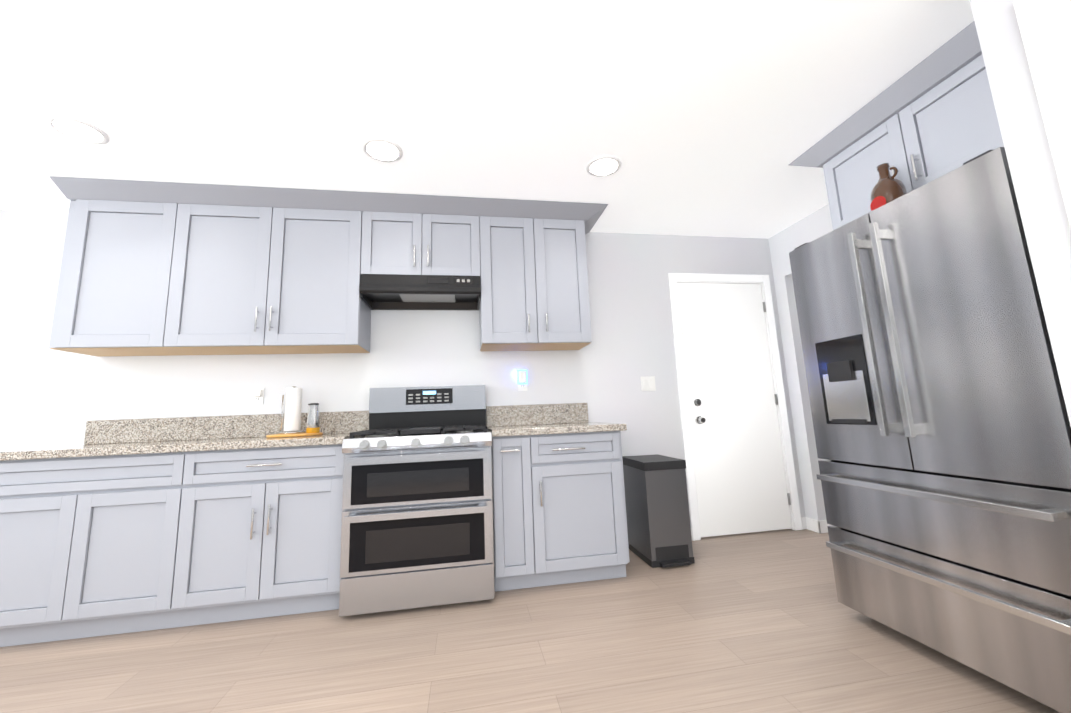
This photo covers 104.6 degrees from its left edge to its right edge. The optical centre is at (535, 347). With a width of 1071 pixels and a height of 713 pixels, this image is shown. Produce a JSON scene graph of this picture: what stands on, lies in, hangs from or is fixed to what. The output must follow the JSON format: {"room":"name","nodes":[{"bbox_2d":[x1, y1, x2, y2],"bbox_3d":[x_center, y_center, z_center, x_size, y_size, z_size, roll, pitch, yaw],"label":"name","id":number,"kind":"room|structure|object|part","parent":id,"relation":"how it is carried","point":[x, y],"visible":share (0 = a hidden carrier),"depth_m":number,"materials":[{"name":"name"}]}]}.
{"room":"kitchen","nodes":[
{"label":"kitchen","id":0,"kind":"room"},
{"bbox_2d":[0,210,805,525],"bbox_3d":[-0.884,0.292,3.082,6.420,2.475,0.150,-1,-9,-10],"label":"wall","id":1,"kind":"structure","parent":0,"point":[52,398],"depth_m":3.02,"materials":[{"name":"paint"}]},
{"bbox_2d":[49,196,200,356],"bbox_3d":[-2.522,-0.425,2.662,0.665,0.915,0.347,-1,-9,-10],"label":"upper cabinet","id":2,"kind":"object","parent":1,"relation":"attached to","point":[150,268],"depth_m":2.50,"materials":[{"name":"grey wood"}]},
{"bbox_2d":[251,387,263,404],"bbox_3d":[-1.891,0.332,2.808,0.072,0.116,0.034,-1,-9,-10],"label":"electrical outlet","id":3,"kind":"object","parent":1,"relation":"attached to","point":[258,396],"visible":1,"depth_m":2.81,"materials":[{"name":"white plastic"}]},
{"bbox_2d":[177,200,370,354],"bbox_3d":[-1.762,-0.434,2.793,1.174,0.915,0.347,-1,-9,-10],"label":"upper cabinet","id":4,"kind":"object","parent":1,"relation":"attached to","point":[260,278],"depth_m":2.64,"materials":[{"name":"grey wood"}]},
{"bbox_2d":[361,208,480,275],"bbox_3d":[-0.805,-0.677,2.997,0.788,0.446,0.347,-1,-9,-10],"label":"upper cabinet","id":5,"kind":"object","parent":1,"relation":"attached to","point":[403,241],"depth_m":2.83,"materials":[{"name":"grey wood"}]},
{"bbox_2d":[359,274,480,309],"bbox_3d":[-0.790,-0.382,2.936,0.782,0.154,0.375,-1,-9,-10],"label":"range hood","id":6,"kind":"object","parent":5,"relation":"attached to","point":[410,292],"visible":0.98,"depth_m":2.81,"materials":[{"name":"black metal"}]},
{"bbox_2d":[518,384,526,390],"bbox_3d":[-0.099,0.273,3.137,0.072,0.116,0.008,-1,-9,-10],"label":"outlet","id":7,"kind":"object","parent":1,"relation":"attached to","point":[522,387],"visible":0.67,"depth_m":3.13,"materials":[{"name":"white plastic"}]},
{"bbox_2d":[517,370,527,384],"bbox_3d":[-0.098,0.226,3.128,0.080,0.112,0.025,-1,-9,-10],"label":"night light","id":8,"kind":"object","parent":7,"relation":"attached to","point":[522,376],"visible":1,"depth_m":3.12,"materials":[{"name":"white plastic"}]},
{"bbox_2d":[479,212,591,350],"bbox_3d":[-0.027,-0.454,3.093,0.772,0.915,0.347,-1,-9,-10],"label":"upper cabinet","id":9,"kind":"object","parent":1,"relation":"attached to","point":[534,276],"depth_m":2.93,"materials":[{"name":"grey wood"}]},
{"bbox_2d":[641,376,655,390],"bbox_3d":[0.901,0.292,3.304,0.120,0.116,0.010,-1,-9,-10],"label":"light switch","id":10,"kind":"object","parent":1,"relation":"attached to","point":[647,383],"visible":1,"depth_m":3.30,"materials":[{"name":"white plastic"}]},
{"bbox_2d":[676,283,791,536],"bbox_3d":[1.635,0.453,3.400,0.813,2.038,0.108,-1,-9,-10],"label":"door","id":11,"kind":"structure","parent":1,"relation":"in","point":[740,478],"depth_m":3.40,"materials":[{"name":"white wood"}]},
{"bbox_3d":[1.641,0.441,3.382,0.808,1.690,0.066,-1,-9,-10],"label":"door hardware","id":12,"kind":"part","parent":11,"relation":"part of","materials":[{"name":"white wood"}]},
{"bbox_2d":[668,273,802,540],"bbox_3d":[1.615,0.433,3.477,0.954,2.127,0.166,-1,-9,-10],"label":"door frame","id":13,"kind":"structure","parent":1,"relation":"attached to","point":[786,445],"depth_m":3.42,"materials":[{"name":"white wood"}]},
{"bbox_2d":[0,0,973,238],"bbox_3d":[-0.024,-1.188,2.060,7.800,0.060,7.800,-1,-9,-10],"label":"ceiling","id":14,"kind":"structure","parent":0,"point":[714,118],"depth_m":1.91,"materials":[{"name":"paint"}]},
{"bbox_2d":[46,115,108,144],"bbox_3d":[-2.252,-1.066,2.039,0.212,0.012,0.212,-1,-9,-10],"label":"recessed light","id":15,"kind":"object","parent":14,"relation":"in","point":[77,129],"visible":1,"depth_m":2.03,"materials":[{"name":"white plastic"}]},
{"bbox_2d":[362,137,402,161],"bbox_3d":[-0.843,-1.083,2.283,0.212,0.012,0.212,-1,-9,-10],"label":"recessed light","id":16,"kind":"object","parent":14,"relation":"in","point":[381,149],"visible":1,"depth_m":2.27,"materials":[{"name":"white plastic"}]},
{"bbox_2d":[586,155,621,176],"bbox_3d":[0.416,-1.095,2.515,0.212,0.012,0.212,-1,-9,-10],"label":"recessed light","id":17,"kind":"object","parent":14,"relation":"in","point":[603,166],"visible":1,"depth_m":2.50,"materials":[{"name":"white plastic"}]},
{"bbox_2d":[0,529,1059,712],"bbox_3d":[0.074,1.314,1.663,7.800,0.060,7.800,-1,-9,-10],"label":"floor","id":18,"kind":"structure","parent":0,"point":[761,622],"depth_m":1.74,"materials":[{"name":"brown wood"}]},
{"bbox_2d":[0,451,199,646],"bbox_3d":[-2.286,1.035,2.322,0.980,0.880,0.617,-1,-9,-10],"label":"base cabinet","id":19,"kind":"object","parent":18,"relation":"on","point":[92,546],"depth_m":2.05,"materials":[{"name":"grey wood"}]},
{"bbox_2d":[0,403,626,460],"bbox_3d":[-1.140,0.491,2.595,3.345,0.190,0.642,-1,-9,-10],"label":"countertop","id":20,"kind":"structure","parent":19,"relation":"on","point":[147,436],"depth_m":2.67,"materials":[{"name":"stone"}]},
{"bbox_2d":[266,432,322,437],"bbox_3d":[-1.543,0.564,2.657,0.316,0.016,0.316,-1,-9,-10],"label":"board","id":21,"kind":"object","parent":20,"relation":"on","point":[291,435],"visible":0.9,"depth_m":2.54,"materials":[{"name":"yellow wood"}]},
{"bbox_2d":[278,386,304,433],"bbox_3d":[-1.597,0.413,2.724,0.156,0.306,0.156,-1,-9,-10],"label":"paper towel holder","id":22,"kind":"object","parent":21,"relation":"on","point":[292,411],"visible":1,"depth_m":2.69,"materials":[{"name":"white paper"}]},
{"bbox_2d":[306,403,319,432],"bbox_3d":[-1.429,0.456,2.663,0.081,0.189,0.081,-1,-9,-10],"label":"dispenser","id":23,"kind":"object","parent":21,"relation":"on","point":[313,422],"visible":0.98,"depth_m":2.64,"materials":[{"name":"clear glass"}]},
{"bbox_2d":[184,444,344,626],"bbox_3d":[-1.510,1.025,2.456,0.855,0.880,0.617,-1,-9,-10],"label":"base cabinet","id":24,"kind":"object","parent":18,"relation":"on","point":[266,532],"depth_m":2.18,"materials":[{"name":"grey wood"}]},
{"bbox_2d":[339,385,494,616],"bbox_3d":[-0.682,0.833,2.540,0.796,1.221,0.737,-1,-9,-10],"label":"range","id":25,"kind":"object","parent":18,"relation":"on","point":[417,519],"visible":1,"depth_m":2.23,"materials":[{"name":"silver metal"}]},
{"bbox_2d":[491,434,547,591],"bbox_3d":[-0.146,1.009,2.692,0.293,0.880,0.617,-1,-9,-10],"label":"base cabinet","id":26,"kind":"object","parent":18,"relation":"on","point":[519,493],"depth_m":2.41,"materials":[{"name":"grey wood"}]},
{"bbox_2d":[544,431,629,585],"bbox_3d":[0.192,1.005,2.750,0.630,0.880,0.617,-1,-9,-10],"label":"base cabinet","id":27,"kind":"object","parent":18,"relation":"on","point":[584,475],"depth_m":2.48,"materials":[{"name":"grey wood"}]},
{"bbox_2d":[622,454,694,567],"bbox_3d":[0.848,1.117,2.897,0.300,0.654,0.460,-1,-9,-10],"label":"trash can","id":28,"kind":"object","parent":18,"relation":"on","point":[657,515],"visible":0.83,"depth_m":2.74,"materials":[{"name":"silver metal"}]},
{"bbox_2d":[789,147,1070,712],"bbox_3d":[1.881,0.298,1.734,0.912,1.826,0.914,-1,-9,-10],"label":"fridge","id":29,"kind":"object","parent":18,"relation":"on","point":[941,426],"visible":1,"depth_m":1.52,"materials":[{"name":"grey metal"}]},
{"bbox_2d":[870,163,906,210],"bbox_3d":[1.629,-0.715,1.915,0.130,0.272,0.128,-1,-9,-10],"label":"jug","id":30,"kind":"object","parent":29,"relation":"on","point":[887,188],"visible":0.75,"depth_m":1.88,"materials":[{"name":"brown ceramic"}]},
{"bbox_2d":[768,204,832,519],"bbox_3d":[2.650,-0.174,1.013,0.150,2.475,5.200,-1,-9,-10],"label":"wall","id":31,"kind":"structure","parent":0,"point":[806,229],"depth_m":3.42,"materials":[{"name":"paint"}]},
{"bbox_2d":[691,517,830,539],"bbox_3d":[2.241,1.200,1.975,3.080,0.095,7.650,-1,-9,-10],"label":"baseboard","id":32,"kind":"structure","parent":31,"relation":"attached to","point":[817,526],"depth_m":3.24,"materials":[{"name":"white wood"}]},
{"bbox_2d":[789,21,1003,229],"bbox_3d":[2.026,-0.979,2.034,0.707,0.511,1.165,-1,-9,-10],"label":"upper cabinet","id":33,"kind":"object","parent":31,"relation":"attached to","point":[931,117],"visible":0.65,"depth_m":1.94,"materials":[{"name":"grey wood"}]},
{"bbox_2d":[970,0,1070,425],"bbox_3d":[1.766,-0.340,-0.252,0.120,2.475,2.980,-1,-9,-10],"label":"wall","id":34,"kind":"structure","parent":0,"point":[1043,214],"depth_m":1.19,"materials":[{"name":"paint"}]},
{"bbox_2d":[1013,0,1070,227],"bbox_3d":[1.588,-0.017,0.753,0.136,2.165,0.668,-1,-9,-10],"label":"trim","id":35,"kind":"structure","parent":34,"relation":"attached to","point":[1045,28],"depth_m":1.15,"materials":[{"name":"white"}]}
]}

